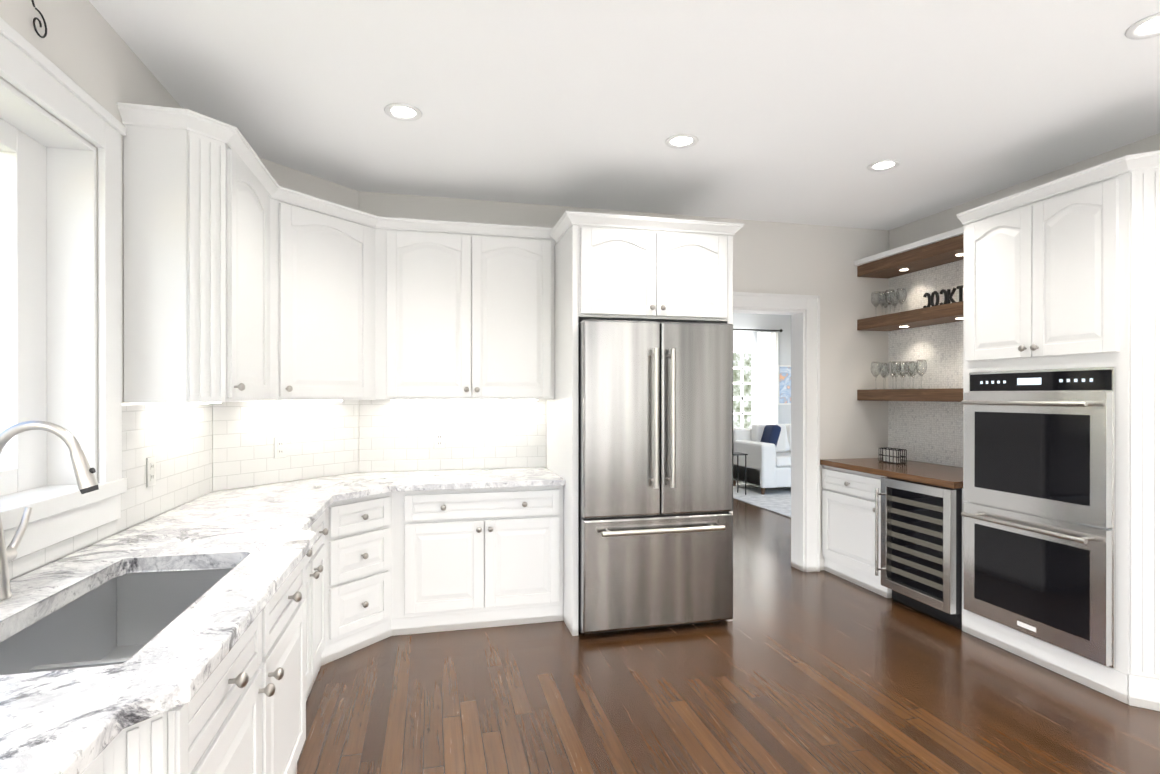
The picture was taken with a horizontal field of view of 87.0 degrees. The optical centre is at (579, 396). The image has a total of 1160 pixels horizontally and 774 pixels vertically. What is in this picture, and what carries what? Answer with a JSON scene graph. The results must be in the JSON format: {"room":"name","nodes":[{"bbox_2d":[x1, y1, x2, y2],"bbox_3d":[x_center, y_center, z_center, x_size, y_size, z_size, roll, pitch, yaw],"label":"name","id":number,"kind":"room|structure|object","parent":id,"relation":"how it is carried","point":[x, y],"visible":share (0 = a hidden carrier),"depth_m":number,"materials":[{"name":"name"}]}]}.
{"room":"kitchen","nodes":[
{"label":"kitchen","id":0,"kind":"room"},
{"bbox_2d":[0,0,209,579],"bbox_3d":[-1.231,0.024,0.031,0.160,2.670,6.390,0,0,-14],"label":"wall","id":1,"kind":"structure","parent":0,"point":[83,45],"depth_m":2.06,"materials":[{"name":"white paint"}]},
{"bbox_2d":[31,0,46,37],"bbox_3d":[-1.531,-1.155,1.662,0.024,0.243,0.267,0,0,-14],"label":"hook","id":2,"kind":"object","parent":1,"relation":"attached to","point":[40,24],"visible":0.9,"depth_m":1.76,"materials":[{"name":"black metal"}]},
{"bbox_2d":[8,520,116,578],"bbox_3d":[-1.288,0.471,0.623,0.006,0.048,3.246,0,0,-14],"label":"backsplash","id":3,"kind":"structure","parent":1,"relation":"attached to","point":[30,562],"depth_m":1.86,"materials":[{"name":"tile"}]},
{"bbox_2d":[0,17,126,560],"bbox_3d":[-1.499,-0.265,1.139,0.232,1.412,2.180,0,0,-14],"label":"window","id":4,"kind":"structure","parent":1,"relation":"in","point":[48,295],"depth_m":2.02,"materials":[{"name":"white wood"}]},
{"bbox_2d":[117,403,211,532],"bbox_3d":[-1.785,0.258,2.677,0.006,0.468,0.978,0,0,-14],"label":"backsplash","id":5,"kind":"structure","parent":1,"relation":"attached to","point":[175,441],"depth_m":2.58,"materials":[{"name":"tile"}]},
{"bbox_2d":[146,456,155,487],"bbox_3d":[-1.726,0.304,2.463,0.008,0.118,0.074,0,0,-14],"label":"electrical outlet","id":6,"kind":"object","parent":5,"relation":"attached to","point":[150,471],"visible":1,"depth_m":2.45,"materials":[{"name":"white plastic"}]},
{"bbox_2d":[133,114,272,404],"bbox_3d":[-1.619,-0.520,2.683,0.328,1.088,0.560,0,0,-14],"label":"upper cabinet","id":7,"kind":"object","parent":1,"relation":"attached to","point":[247,277],"depth_m":2.34,"materials":[{"name":"white wood"}]},
{"bbox_2d":[211,157,358,491],"bbox_3d":[-1.732,0.017,3.589,0.160,2.670,1.059,0,0,31],"label":"wall","id":8,"kind":"structure","parent":0,"point":[297,180],"depth_m":3.65,"materials":[{"name":"white paint"}]},
{"bbox_2d":[212,400,358,490],"bbox_3d":[-1.661,0.256,3.546,0.005,0.468,0.908,0,0,31],"label":"backsplash","id":9,"kind":"structure","parent":8,"relation":"attached to","point":[322,439],"depth_m":3.48,"materials":[{"name":"tile"}]},
{"bbox_2d":[274,437,285,457],"bbox_3d":[-1.699,0.292,3.470,0.008,0.118,0.074,0,0,31],"label":"outlet","id":10,"kind":"object","parent":9,"relation":"attached to","point":[279,447],"visible":1,"depth_m":3.47,"materials":[{"name":"white plastic"}]},
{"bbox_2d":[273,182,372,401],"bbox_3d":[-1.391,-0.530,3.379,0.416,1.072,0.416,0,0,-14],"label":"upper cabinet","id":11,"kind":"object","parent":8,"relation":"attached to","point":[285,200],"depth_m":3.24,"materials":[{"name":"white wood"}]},
{"bbox_2d":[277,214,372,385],"bbox_3d":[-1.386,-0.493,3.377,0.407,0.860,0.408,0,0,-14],"label":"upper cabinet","id":12,"kind":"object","parent":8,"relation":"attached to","point":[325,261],"depth_m":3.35,"materials":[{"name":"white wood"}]},
{"bbox_2d":[359,191,888,569],"bbox_3d":[0.578,0.015,4.506,4.160,2.670,0.160,0,0,-14],"label":"wall","id":13,"kind":"structure","parent":0,"point":[787,258],"depth_m":4.74,"materials":[{"name":"white paint"}]},
{"bbox_2d":[359,399,545,471],"bbox_3d":[-0.828,0.255,4.081,1.218,0.468,0.006,0,0,-14],"label":"backsplash","id":14,"kind":"structure","parent":13,"relation":"attached to","point":[396,435],"depth_m":4.07,"materials":[{"name":"tile"}]},
{"bbox_2d":[434,431,444,448],"bbox_3d":[-0.929,0.291,4.049,0.074,0.118,0.008,0,0,-14],"label":"electrical outlet","id":15,"kind":"object","parent":14,"relation":"attached to","point":[439,439],"visible":1,"depth_m":4.05,"materials":[{"name":"white plastic"}]},
{"bbox_2d":[385,217,552,400],"bbox_3d":[-0.709,-0.523,3.941,1.004,1.088,0.327,0,0,-14],"label":"upper cabinet","id":16,"kind":"object","parent":13,"relation":"attached to","point":[469,305],"depth_m":3.78,"materials":[{"name":"white wood"}]},
{"bbox_2d":[733,292,819,571],"bbox_3d":[1.265,0.289,4.657,1.149,2.122,0.191,0,0,-14],"label":"door frame","id":17,"kind":"structure","parent":13,"relation":"attached to","point":[803,311],"depth_m":4.70,"materials":[{"name":"white"}]},
{"bbox_2d":[89,0,1159,229],"bbox_3d":[1.011,-1.363,0.987,4.970,0.100,7.200,0,0,-14],"label":"ceiling","id":18,"kind":"structure","parent":0,"point":[798,111],"depth_m":2.66,"materials":[{"name":"white paint"}]},
{"bbox_2d":[384,103,421,120],"bbox_3d":[-0.817,-1.312,2.829,0.172,0.008,0.172,0,0,-14],"label":"recessed light","id":19,"kind":"object","parent":18,"relation":"in","point":[402,112],"visible":1,"depth_m":2.82,"materials":[{"name":"white plastic"}]},
{"bbox_2d":[665,134,698,148],"bbox_3d":[0.524,-1.312,3.153,0.172,0.008,0.172,0,0,-14],"label":"recessed light","id":20,"kind":"object","parent":18,"relation":"in","point":[679,141],"visible":1,"depth_m":3.15,"materials":[{"name":"white plastic"}]},
{"bbox_2d":[867,159,899,171],"bbox_3d":[1.730,-1.313,3.486,0.172,0.008,0.172,0,0,-14],"label":"recessed light","id":21,"kind":"object","parent":18,"relation":"in","point":[884,165],"visible":0.98,"depth_m":3.49,"materials":[{"name":"white plastic"}]},
{"bbox_2d":[1125,13,1159,39],"bbox_3d":[2.039,-1.311,2.161,0.172,0.008,0.172,0,0,-14],"label":"recessed light","id":22,"kind":"object","parent":18,"relation":"in","point":[1147,27],"visible":0.98,"depth_m":2.18,"materials":[{"name":"white plastic"}]},
{"bbox_2d":[297,481,1159,773],"bbox_3d":[2.183,1.402,3.703,8.520,0.100,11.920,0,0,-14],"label":"floor","id":23,"kind":"structure","parent":0,"point":[787,669],"depth_m":2.72,"materials":[{"name":"brown wood"}]},
{"bbox_2d":[0,421,371,773],"bbox_3d":[-1.130,0.710,1.501,0.720,1.289,4.877,0,0,-14],"label":"base cabinet","id":24,"kind":"object","parent":23,"relation":"on","point":[213,632],"depth_m":1.61,"materials":[{"name":"white stone"}]},
{"bbox_2d":[0,421,98,600],"bbox_3d":[-1.350,0.278,1.560,0.254,0.434,0.164,0,0,-14],"label":"faucet","id":25,"kind":"object","parent":24,"relation":"on","point":[51,590],"depth_m":1.52,"materials":[{"name":"silver metal"}]},
{"bbox_2d":[0,568,232,674],"bbox_3d":[-1.113,0.648,1.480,0.442,0.228,0.902,0,0,-14],"label":"sink","id":26,"kind":"object","parent":24,"relation":"in","point":[108,620],"depth_m":1.77,"materials":[{"name":"silver metal"}]},
{"bbox_2d":[356,467,564,650],"bbox_3d":[-0.732,0.921,3.640,1.241,0.859,0.908,0,0,-14],"label":"base cabinet","id":27,"kind":"object","parent":23,"relation":"on","point":[437,550],"depth_m":3.51,"materials":[{"name":"white wood"}]},
{"bbox_2d":[546,211,743,635],"bbox_3d":[0.349,0.162,3.921,1.086,2.378,0.866,0,0,-14],"label":"surround","id":28,"kind":"object","parent":23,"relation":"on","point":[627,267],"visible":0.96,"depth_m":3.54,"materials":[{"name":"white wood"}]},
{"bbox_2d":[579,319,732,633],"bbox_3d":[0.369,0.464,3.842,0.904,1.774,0.914,0,0,-14],"label":"fridge","id":29,"kind":"object","parent":23,"relation":"on","point":[655,472],"visible":0.98,"depth_m":3.45,"materials":[{"name":"silver metal"}]},
{"bbox_2d":[733,482,790,517],"bbox_3d":[3.474,1.337,8.258,2.950,0.012,2.750,0,0,-14],"label":"living room rug","id":30,"kind":"object","parent":23,"relation":"on","point":[777,500],"visible":0.07,"depth_m":8.03,"materials":[{"name":"white carpet"}]},
{"bbox_2d":[733,452,747,494],"bbox_3d":[2.098,1.054,8.311,0.260,0.552,0.260,0,0,-14],"label":"side table","id":31,"kind":"object","parent":30,"relation":"on","point":[737,453],"visible":0.54,"depth_m":8.29,"materials":[{"name":"black metal"}]},
{"bbox_2d":[733,424,790,494],"bbox_3d":[3.321,0.867,8.889,2.050,0.926,0.950,0,0,-14],"label":"sofa","id":32,"kind":"object","parent":30,"relation":"on","point":[766,448],"visible":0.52,"depth_m":8.49,"materials":[{"name":"white fabric"}]},
{"bbox_2d":[760,425,780,445],"bbox_3d":[2.685,0.618,8.710,0.280,0.428,0.458,0,0,-14],"label":"pillow","id":33,"kind":"object","parent":32,"relation":"on","point":[768,433],"depth_m":8.54,"materials":[{"name":"blue fabric"}]},
{"bbox_2d":[785,425,789,451],"bbox_3d":[2.937,0.624,9.009,0.440,0.392,0.194,0,0,-14],"label":"pillow","id":34,"kind":"object","parent":32,"relation":"on","point":[787,427],"depth_m":8.95,"materials":[{"name":"white fabric"}]},
{"bbox_2d":[820,462,962,601],"bbox_3d":[2.235,0.940,4.447,0.643,0.820,0.733,0,0,-14],"label":"base cabinet","id":35,"kind":"object","parent":23,"relation":"on","point":[893,531],"depth_m":4.04,"materials":[{"name":"white wood"}]},
{"bbox_2d":[820,458,962,489],"bbox_3d":[2.302,0.511,4.193,0.633,0.040,1.256,0,0,-14],"label":"countertop","id":36,"kind":"structure","parent":35,"relation":"on","point":[950,477],"depth_m":4.06,"materials":[{"name":"brown wood"}]},
{"bbox_2d":[879,447,906,463],"bbox_3d":[2.298,0.438,4.500,0.087,0.103,0.187,0,0,-14],"label":"decorative basket","id":37,"kind":"object","parent":36,"relation":"on","point":[890,455],"visible":1,"depth_m":4.47,"materials":[{"name":"black metal"}]},
{"bbox_2d":[956,150,1159,710],"bbox_3d":[2.544,0.154,3.081,0.684,2.398,1.014,0,0,-14],"label":"tall cabinet","id":38,"kind":"object","parent":23,"relation":"on","point":[1060,402],"visible":1,"depth_m":2.90,"materials":[{"name":"white wood"}]},
{"bbox_2d":[733,313,790,426],"bbox_3d":[1.385,0.006,9.557,7.320,2.670,0.160,0,0,-14],"label":"wall","id":39,"kind":"structure","parent":0,"point":[744,338],"depth_m":9.85,"materials":[{"name":"white paint"}]},
{"bbox_2d":[733,347,756,427],"bbox_3d":[2.419,-0.084,9.747,0.920,1.390,0.105,0,0,-14],"label":"window","id":40,"kind":"structure","parent":39,"relation":"in","point":[742,396],"depth_m":9.81,"materials":[{"name":"white"}]},
{"bbox_2d":[733,329,782,331],"bbox_3d":[2.430,-1.049,9.659,1.680,0.054,0.126,0,0,-14],"label":"curtain rod","id":41,"kind":"object","parent":39,"relation":"hanging from","point":[780,330],"depth_m":9.71,"materials":[{"name":"black metal"}]},
{"bbox_2d":[757,331,777,423],"bbox_3d":[2.997,0.146,9.762,0.370,2.330,0.060,0,0,-14],"label":"curtain","id":42,"kind":"object","parent":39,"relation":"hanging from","point":[767,377],"depth_m":9.76,"materials":[{"name":"white fabric"}]},
{"bbox_2d":[778,365,790,404],"bbox_3d":[3.352,-0.180,9.930,0.320,0.640,0.034,0,0,-14],"label":"framed artwork","id":43,"kind":"object","parent":39,"relation":"attached to","point":[784,384],"visible":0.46,"depth_m":9.90,"materials":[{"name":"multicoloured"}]},
{"bbox_2d":[889,133,1159,467],"bbox_3d":[3.368,0.021,1.476,0.160,2.670,7.040,0,0,-14],"label":"wall","id":44,"kind":"structure","parent":0,"point":[933,225],"depth_m":4.01,"materials":[{"name":"white paint"}]},
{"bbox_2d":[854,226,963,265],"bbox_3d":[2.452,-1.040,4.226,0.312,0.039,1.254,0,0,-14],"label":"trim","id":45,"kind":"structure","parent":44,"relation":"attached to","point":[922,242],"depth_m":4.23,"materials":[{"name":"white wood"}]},
{"bbox_2d":[888,259,963,466],"bbox_3d":[2.608,-0.260,4.266,0.006,1.498,1.254,0,0,-14],"label":"tile backsplash","id":46,"kind":"structure","parent":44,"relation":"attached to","point":[927,431],"depth_m":4.48,"materials":[{"name":"tile"}]},
{"bbox_2d":[857,388,962,401],"bbox_3d":[2.464,-0.007,4.231,0.287,0.085,1.254,0,0,-14],"label":"shelf","id":47,"kind":"object","parent":46,"relation":"attached to","point":[948,395],"visible":0.5,"depth_m":4.25,"materials":[{"name":"brown wood"}]},
{"bbox_2d":[871,362,880,387],"bbox_3d":[2.299,-0.159,4.755,0.076,0.215,0.074,0,0,-14],"label":"wine glass","id":48,"kind":"object","parent":47,"relation":"on","point":[875,370],"visible":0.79,"depth_m":4.75,"materials":[{"name":"clear glass"}]},
{"bbox_2d":[879,363,888,385],"bbox_3d":[2.315,-0.153,4.662,0.072,0.203,0.070,0,0,-14],"label":"wine glass","id":49,"kind":"object","parent":47,"relation":"on","point":[884,369],"visible":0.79,"depth_m":4.66,"materials":[{"name":"clear glass"}]},
{"bbox_2d":[881,364,889,387],"bbox_3d":[2.386,-0.153,4.784,0.072,0.203,0.070,0,0,-14],"label":"wine glass","id":50,"kind":"object","parent":47,"relation":"on","point":[883,370],"visible":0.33,"depth_m":4.77,"materials":[{"name":"clear glass"}]},
{"bbox_2d":[888,361,897,388],"bbox_3d":[2.342,-0.154,4.580,0.073,0.207,0.071,0,0,-14],"label":"wine glass","id":51,"kind":"object","parent":47,"relation":"on","point":[892,370],"visible":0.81,"depth_m":4.58,"materials":[{"name":"clear glass"}]},
{"bbox_2d":[891,362,900,387],"bbox_3d":[2.422,-0.155,4.689,0.074,0.208,0.072,0,0,-14],"label":"wine glass","id":52,"kind":"object","parent":47,"relation":"on","point":[896,369],"visible":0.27,"depth_m":4.68,"materials":[{"name":"clear glass"}]},
{"bbox_2d":[896,361,906,388],"bbox_3d":[2.364,-0.152,4.494,0.072,0.203,0.070,0,0,-14],"label":"wine glass","id":53,"kind":"object","parent":47,"relation":"on","point":[900,370],"visible":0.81,"depth_m":4.50,"materials":[{"name":"clear glass"}]},
{"bbox_2d":[899,363,907,388],"bbox_3d":[2.432,-0.152,4.596,0.071,0.201,0.069,0,0,-14],"label":"wine glass","id":54,"kind":"object","parent":47,"relation":"on","point":[904,369],"visible":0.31,"depth_m":4.59,"materials":[{"name":"clear glass"}]},
{"bbox_2d":[904,361,914,388],"bbox_3d":[2.384,-0.152,4.420,0.071,0.202,0.070,0,0,-14],"label":"wine glass","id":55,"kind":"object","parent":47,"relation":"on","point":[906,372],"visible":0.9,"depth_m":4.42,"materials":[{"name":"clear glass"}]},
{"bbox_2d":[908,362,918,388],"bbox_3d":[2.460,-0.152,4.517,0.072,0.203,0.070,0,0,-14],"label":"wine glass","id":56,"kind":"object","parent":47,"relation":"on","point":[915,372],"visible":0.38,"depth_m":4.51,"materials":[{"name":"clear glass"}]},
{"bbox_2d":[916,360,926,388],"bbox_3d":[2.478,-0.157,4.440,0.075,0.213,0.073,0,0,-14],"label":"wine glass","id":57,"kind":"object","parent":47,"relation":"on","point":[925,366],"visible":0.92,"depth_m":4.44,"materials":[{"name":"clear glass"}]},
{"bbox_2d":[857,301,963,330],"bbox_3d":[2.464,-0.557,4.230,0.287,0.085,1.254,0,0,-14],"label":"shelf","id":58,"kind":"object","parent":46,"relation":"attached to","point":[938,314],"visible":0.58,"depth_m":4.28,"materials":[{"name":"brown wood"}]},
{"bbox_2d":[871,291,880,315],"bbox_3d":[2.303,-0.706,4.761,0.074,0.209,0.072,0,0,-14],"label":"wine glass","id":59,"kind":"object","parent":58,"relation":"on","point":[874,300],"visible":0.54,"depth_m":4.76,"materials":[{"name":"clear glass"}]},
{"bbox_2d":[877,291,886,306],"bbox_3d":[2.317,-0.700,4.688,0.070,0.198,0.068,0,0,-14],"label":"wine glass","id":60,"kind":"object","parent":58,"relation":"on","point":[884,302],"visible":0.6,"depth_m":4.69,"materials":[{"name":"clear glass"}]},
{"bbox_2d":[881,293,890,312],"bbox_3d":[2.395,-0.703,4.790,0.072,0.204,0.070,0,0,-14],"label":"wine glass","id":61,"kind":"object","parent":58,"relation":"on","point":[886,302],"visible":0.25,"depth_m":4.78,"materials":[{"name":"clear glass"}]},
{"bbox_2d":[885,289,894,313],"bbox_3d":[2.340,-0.701,4.617,0.071,0.200,0.069,0,0,-14],"label":"wine glass","id":62,"kind":"object","parent":58,"relation":"on","point":[886,292],"visible":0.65,"depth_m":4.62,"materials":[{"name":"clear glass"}]},
{"bbox_2d":[890,291,899,312],"bbox_3d":[2.421,-0.701,4.706,0.070,0.199,0.069,0,0,-14],"label":"wine glass","id":63,"kind":"object","parent":58,"relation":"on","point":[898,295],"visible":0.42,"depth_m":4.70,"materials":[{"name":"clear glass"}]},
{"bbox_2d":[896,288,906,310],"bbox_3d":[2.435,-0.708,4.636,0.076,0.214,0.074,0,0,-14],"label":"wine glass","id":64,"kind":"object","parent":58,"relation":"on","point":[897,298],"visible":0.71,"depth_m":4.64,"materials":[{"name":"clear glass"}]},
{"bbox_2d":[923,285,963,307],"bbox_3d":[2.457,-0.662,4.139,0.022,0.125,0.336,0,0,-14],"label":"decorative piece","id":65,"kind":"object","parent":58,"relation":"on","point":[948,295],"visible":0.77,"depth_m":4.11,"materials":[{"name":"black metal"}]},
{"bbox_2d":[857,234,963,278],"bbox_3d":[2.464,-0.977,4.229,0.287,0.085,1.254,0,0,-14],"label":"shelf","id":66,"kind":"object","parent":46,"relation":"attached to","point":[942,252],"visible":0.54,"depth_m":4.31,"materials":[{"name":"brown wood"}]},
{"bbox_2d":[900,254,963,326],"bbox_3d":[2.454,-0.722,4.279,0.060,0.424,0.560,0,0,-14],"label":"lights","id":67,"kind":"object","parent":66,"relation":"attached to","point":[908,269],"visible":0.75,"depth_m":4.49}
]}

